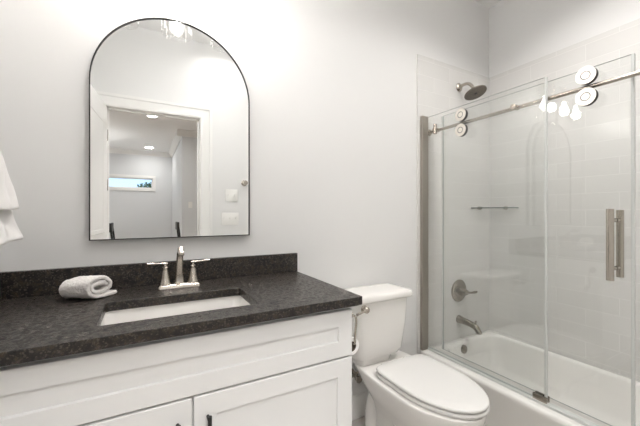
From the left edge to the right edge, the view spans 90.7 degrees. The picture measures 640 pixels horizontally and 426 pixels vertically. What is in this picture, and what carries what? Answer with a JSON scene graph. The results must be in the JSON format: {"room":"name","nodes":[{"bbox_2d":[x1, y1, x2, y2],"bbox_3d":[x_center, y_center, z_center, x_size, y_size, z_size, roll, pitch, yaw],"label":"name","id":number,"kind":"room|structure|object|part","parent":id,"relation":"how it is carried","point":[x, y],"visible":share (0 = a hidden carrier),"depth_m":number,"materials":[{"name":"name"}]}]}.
{"room":"bathroom","nodes":[
{"label":"bathroom","id":0,"kind":"room"},
{"bbox_2d":[0,0,488,395],"bbox_3d":[0.062,-0.195,1.791,2.938,2.730,0.100,0,0,-29],"label":"wall","id":1,"kind":"structure","parent":0,"point":[332,84],"depth_m":1.62,"materials":[{"name":"white paint"}]},
{"bbox_2d":[2,253,296,299],"bbox_3d":[-0.605,0.248,1.355,1.109,0.093,0.020,0,0,-29],"label":"backsplash","id":2,"kind":"structure","parent":1,"relation":"attached to","point":[41,282],"depth_m":1.28,"materials":[{"name":"stone"}]},
{"bbox_2d":[89,17,249,240],"bbox_3d":[-0.608,-0.358,1.352,0.618,0.923,0.023,0,0,-29],"label":"arched mirror","id":3,"kind":"object","parent":1,"relation":"attached to","point":[169,105],"visible":1,"depth_m":1.33,"materials":[{"name":"black mirror"}]},
{"bbox_2d":[352,363,361,382],"bbox_3d":[0.187,0.844,1.750,0.080,0.183,0.091,0,0,-29],"label":"valve","id":4,"kind":"object","parent":1,"relation":"attached to","point":[358,379],"visible":0.59,"depth_m":1.74,"materials":[{"name":"silver metal"}]},
{"bbox_3d":[0.214,0.908,1.729,0.040,0.040,0.016,0,0,-29],"label":"valve handle","id":5,"kind":"part","parent":4,"relation":"part of","materials":[{"name":"silver metal"}]},
{"bbox_2d":[352,390,368,420],"bbox_3d":[0.249,1.105,1.829,0.890,0.130,0.014,0,0,-29],"label":"baseboard","id":6,"kind":"structure","parent":1,"relation":"attached to","point":[359,400],"depth_m":1.81,"materials":[{"name":"white paint"}]},
{"bbox_2d":[417,54,488,352],"bbox_3d":[0.958,-0.064,2.220,0.755,1.927,0.012,0,0,-29],"label":"tiled wall","id":7,"kind":"structure","parent":1,"relation":"attached to","point":[466,158],"depth_m":2.20,"materials":[{"name":"white tile"}]},
{"bbox_2d":[451,279,477,301],"bbox_3d":[1.007,0.542,2.199,0.187,0.156,0.071,0,0,-29],"label":"shower valve","id":8,"kind":"object","parent":7,"relation":"attached to","point":[458,291],"visible":1,"depth_m":2.19,"materials":[{"name":"silver metal"}]},
{"bbox_3d":[1.032,0.542,2.204,0.137,0.056,0.056,0,0,-29],"label":"lever","id":9,"kind":"part","parent":8,"relation":"part of","materials":[{"name":"silver metal"}]},
{"bbox_2d":[456,315,481,334],"bbox_3d":[1.017,0.755,2.147,0.058,0.085,0.174,0,0,-29],"label":"tub spout","id":10,"kind":"object","parent":7,"relation":"attached to","point":[459,319],"visible":1,"depth_m":2.13,"materials":[{"name":"silver metal"}]},
{"bbox_2d":[456,82,486,99],"bbox_3d":[1.024,-0.846,2.138,0.142,0.140,0.195,0,0,-29],"label":"shower","id":11,"kind":"object","parent":7,"relation":"attached to","point":[475,92],"visible":1,"depth_m":2.12,"materials":[{"name":"silver metal"}]},
{"bbox_3d":[1.008,-0.867,2.166,0.021,0.071,0.120,0,0,-29],"label":"shower arm","id":12,"kind":"part","parent":11,"relation":"part of","materials":[{"name":"silver metal"}]},
{"bbox_2d":[471,206,518,209],"bbox_3d":[1.238,-0.039,2.244,0.215,0.026,0.215,0,0,-29],"label":"corner shelf","id":13,"kind":"object","parent":7,"relation":"attached to","point":[478,207],"visible":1,"depth_m":2.26,"materials":[{"name":"clear glass"}]},
{"bbox_3d":[1.238,-0.040,2.244,0.215,0.008,0.215,0,0,-29],"label":"glass plate","id":14,"kind":"part","parent":13,"relation":"part of","materials":[{"name":"grey"}]},
{"bbox_2d":[352,416,364,425],"bbox_3d":[0.462,1.220,1.064,2.938,0.100,1.760,0,0,-29],"label":"floor","id":15,"kind":"structure","parent":0,"point":[360,421],"depth_m":1.77,"materials":[{"name":"grey tile"}]},
{"bbox_2d":[0,307,351,425],"bbox_3d":[-0.488,0.749,1.095,1.100,0.843,0.588,0,0,-29],"label":"vanity cabinet","id":16,"kind":"object","parent":15,"relation":"on","point":[296,370],"visible":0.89,"depth_m":0.90,"materials":[{"name":"white paint"}]},
{"bbox_3d":[-0.601,0.784,0.751,0.550,0.542,0.020,0,0,-29],"label":"door","id":17,"kind":"part","parent":16,"relation":"part of","materials":[{"name":"white paint"}]},
{"bbox_2d":[0,253,361,366],"bbox_3d":[-0.479,0.264,1.106,1.128,0.123,0.577,0,0,-29],"label":"countertop","id":18,"kind":"structure","parent":16,"relation":"on","point":[37,323],"depth_m":1.07,"materials":[{"name":"stone"}]},
{"bbox_2d":[59,275,116,298],"bbox_3d":[-0.808,0.254,1.105,0.108,0.080,0.134,0,0,18],"label":"rolled towel","id":19,"kind":"object","parent":18,"relation":"on","point":[97,286],"visible":1,"depth_m":1.06,"materials":[{"name":"white fabric"}]},
{"bbox_2d":[100,295,249,325],"bbox_3d":[-0.454,0.398,1.041,0.484,0.144,0.294,0,0,-29],"label":"sink basin","id":20,"kind":"object","parent":18,"relation":"in","point":[142,313],"visible":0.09,"depth_m":1.14,"materials":[{"name":"white ceramic"}]},
{"bbox_2d":[146,246,209,290],"bbox_3d":[-0.546,0.210,1.233,0.231,0.169,0.114,0,0,-29],"label":"bathroom faucet","id":21,"kind":"object","parent":18,"relation":"on","point":[165,283],"visible":1,"depth_m":1.24,"materials":[{"name":"silver metal"}]},
{"bbox_3d":[-0.626,0.194,1.219,0.076,0.014,0.016,0,0,-40],"label":"lever","id":22,"kind":"part","parent":21,"relation":"part of","materials":[{"name":"silver metal"}]},
{"bbox_3d":[-0.605,0.237,1.236,0.043,0.081,0.043,0,0,-29],"label":"handle","id":23,"kind":"part","parent":21,"relation":"part of","materials":[{"name":"silver metal"}]},
{"bbox_3d":[-0.561,0.285,1.261,0.154,0.018,0.052,0,0,-29],"label":"plate","id":24,"kind":"part","parent":21,"relation":"part of","materials":[{"name":"silver metal"}]},
{"bbox_3d":[-0.545,0.201,1.232,0.040,0.151,0.112,0,0,-29],"label":"spout","id":25,"kind":"part","parent":21,"relation":"part of","materials":[{"name":"silver metal"}]},
{"bbox_3d":[-0.516,0.237,1.285,0.043,0.081,0.043,0,0,-29],"label":"handle","id":26,"kind":"part","parent":21,"relation":"part of","materials":[{"name":"silver metal"}]},
{"bbox_3d":[-0.490,0.194,1.293,0.076,0.014,0.016,0,0,-17],"label":"lever","id":27,"kind":"part","parent":21,"relation":"part of","materials":[{"name":"silver metal"}]},
{"bbox_3d":[-0.309,0.632,0.879,0.012,0.148,0.038,0,0,-29],"label":"bar pull","id":28,"kind":"part","parent":16,"relation":"part of","materials":[{"name":"black metal"}]},
{"bbox_3d":[-0.123,0.784,1.014,0.532,0.542,0.020,0,0,-29],"label":"door","id":29,"kind":"part","parent":16,"relation":"part of","materials":[{"name":"white paint"}]},
{"bbox_2d":[352,314,356,344],"bbox_3d":[0.092,0.435,1.240,0.056,0.141,0.145,0,0,-29],"label":"toilet paper holder","id":30,"kind":"object","parent":16,"relation":"attached to","point":[353,315],"visible":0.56,"depth_m":1.20,"materials":[{"name":"silver metal"}]},
{"bbox_2d":[351,336,358,354],"bbox_3d":[0.099,0.514,1.264,0.068,0.068,0.101,0,0,-29],"label":"toilet paper roll","id":31,"kind":"object","parent":30,"relation":"on","point":[355,347],"visible":0.16,"depth_m":1.23,"materials":[{"name":"white paper"}]},
{"bbox_2d":[345,283,489,425],"bbox_3d":[0.427,0.792,1.514,0.428,0.754,0.718,0,0,-29],"label":"toilet","id":32,"kind":"object","parent":15,"relation":"on","point":[405,389],"visible":0.98,"depth_m":1.51,"materials":[{"name":"white ceramic"}]},
{"bbox_3d":[0.209,0.480,1.560,0.089,0.038,0.035,0,0,-36],"label":"flush lever","id":33,"kind":"part","parent":32,"relation":"part of","materials":[{"name":"silver metal"}]},
{"bbox_3d":[0.295,0.624,1.732,0.350,0.336,0.186,0,0,-29],"label":"tank","id":34,"kind":"part","parent":32,"relation":"part of","materials":[{"name":"white ceramic"}]},
{"bbox_3d":[0.300,0.435,1.733,0.388,0.040,0.212,0,0,-29],"label":"tank lid","id":35,"kind":"part","parent":32,"relation":"part of","materials":[{"name":"white ceramic"}]},
{"bbox_3d":[0.518,0.781,1.430,0.350,0.018,0.483,0,0,-29],"label":"seat","id":36,"kind":"part","parent":32,"relation":"part of","materials":[{"name":"white plastic"}]},
{"bbox_3d":[0.518,0.759,1.430,0.346,0.020,0.479,0,0,-29],"label":"seat lid","id":37,"kind":"part","parent":32,"relation":"part of","materials":[{"name":"white plastic"}]},
{"bbox_2d":[420,330,639,425],"bbox_3d":[1.343,1.024,1.525,0.724,0.289,1.576,0,0,-29],"label":"bathtub","id":38,"kind":"object","parent":15,"relation":"on","point":[602,394],"visible":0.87,"depth_m":1.81,"materials":[{"name":"white ceramic"}]},
{"bbox_3d":[0.978,0.922,2.144,0.058,0.058,0.020,0,0,-29],"label":"overflow plate","id":39,"kind":"part","parent":38,"relation":"part of","materials":[{"name":"silver metal"}]},
{"bbox_2d":[420,70,639,425],"bbox_3d":[1.073,0.126,1.371,0.102,1.508,1.586,0,0,-29],"label":"shower door frame","id":40,"kind":"structure","parent":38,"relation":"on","point":[543,399],"depth_m":1.64,"materials":[{"name":"silver metal"}]},
{"bbox_3d":[0.869,0.120,1.758,0.008,1.492,0.692,0,0,-29],"label":"fixed panel","id":41,"kind":"part","parent":40,"relation":"part of","materials":[{"name":"clear glass"}]},
{"bbox_3d":[1.101,-0.532,1.386,0.019,0.019,1.586,0,0,-29],"label":"rail","id":42,"kind":"part","parent":40,"relation":"part of","materials":[{"name":"silver metal"}]},
{"bbox_2d":[442,53,634,425],"bbox_3d":[0.999,0.121,1.620,0.119,1.483,0.909,0,0,-29],"label":"sliding shower door","id":43,"kind":"structure","parent":40,"relation":"attached to","point":[587,75],"depth_m":1.28,"materials":[{"name":"clear glass"}]},
{"bbox_3d":[1.162,0.123,1.258,0.056,0.283,0.025,0,0,-29],"label":"handle","id":44,"kind":"part","parent":43,"relation":"part of","materials":[{"name":"silver metal"}]},
{"bbox_3d":[1.218,0.123,1.289,0.054,0.275,0.025,0,0,-29],"label":"handle","id":45,"kind":"part","parent":43,"relation":"part of","materials":[{"name":"silver metal"}]},
{"bbox_2d":[473,0,501,8],"bbox_3d":[0.447,-1.610,1.090,2.938,0.100,1.700,0,0,-29],"label":"ceiling","id":46,"kind":"structure","parent":0,"point":[488,4],"depth_m":2.34,"materials":[{"name":"white paint"}]},
{"bbox_2d":[489,0,639,77],"bbox_3d":[1.715,-0.195,1.730,0.100,2.730,1.600,0,0,-29],"label":"wall","id":47,"kind":"structure","parent":0,"point":[521,32],"depth_m":2.08,"materials":[{"name":"white paint"}]},
{"bbox_2d":[489,18,639,380],"bbox_3d":[1.669,-0.064,1.698,0.012,1.927,1.588,0,0,-29],"label":"tiled wall","id":48,"kind":"structure","parent":47,"relation":"attached to","point":[589,147],"depth_m":1.96,"materials":[{"name":"white tile"}]},
{"bbox_3d":[-0.772,-0.195,0.363,0.100,2.730,1.600,0,0,-29],"label":"wall","id":49,"kind":"structure","parent":0,"visible":0},
{"bbox_3d":[-0.840,-0.261,0.680,0.087,0.194,0.171,0,0,-29],"label":"towel ring","id":50,"kind":"object","parent":49,"relation":"attached to","visible":0},
{"bbox_2d":[0,150,22,244],"bbox_3d":[-0.773,-0.073,0.717,0.107,0.290,0.375,0,0,-29],"label":"hand towel","id":51,"kind":"object","parent":50,"relation":"hanging from","point":[9,230],"visible":1,"depth_m":0.77,"materials":[{"name":"white fabric"}]}
]}

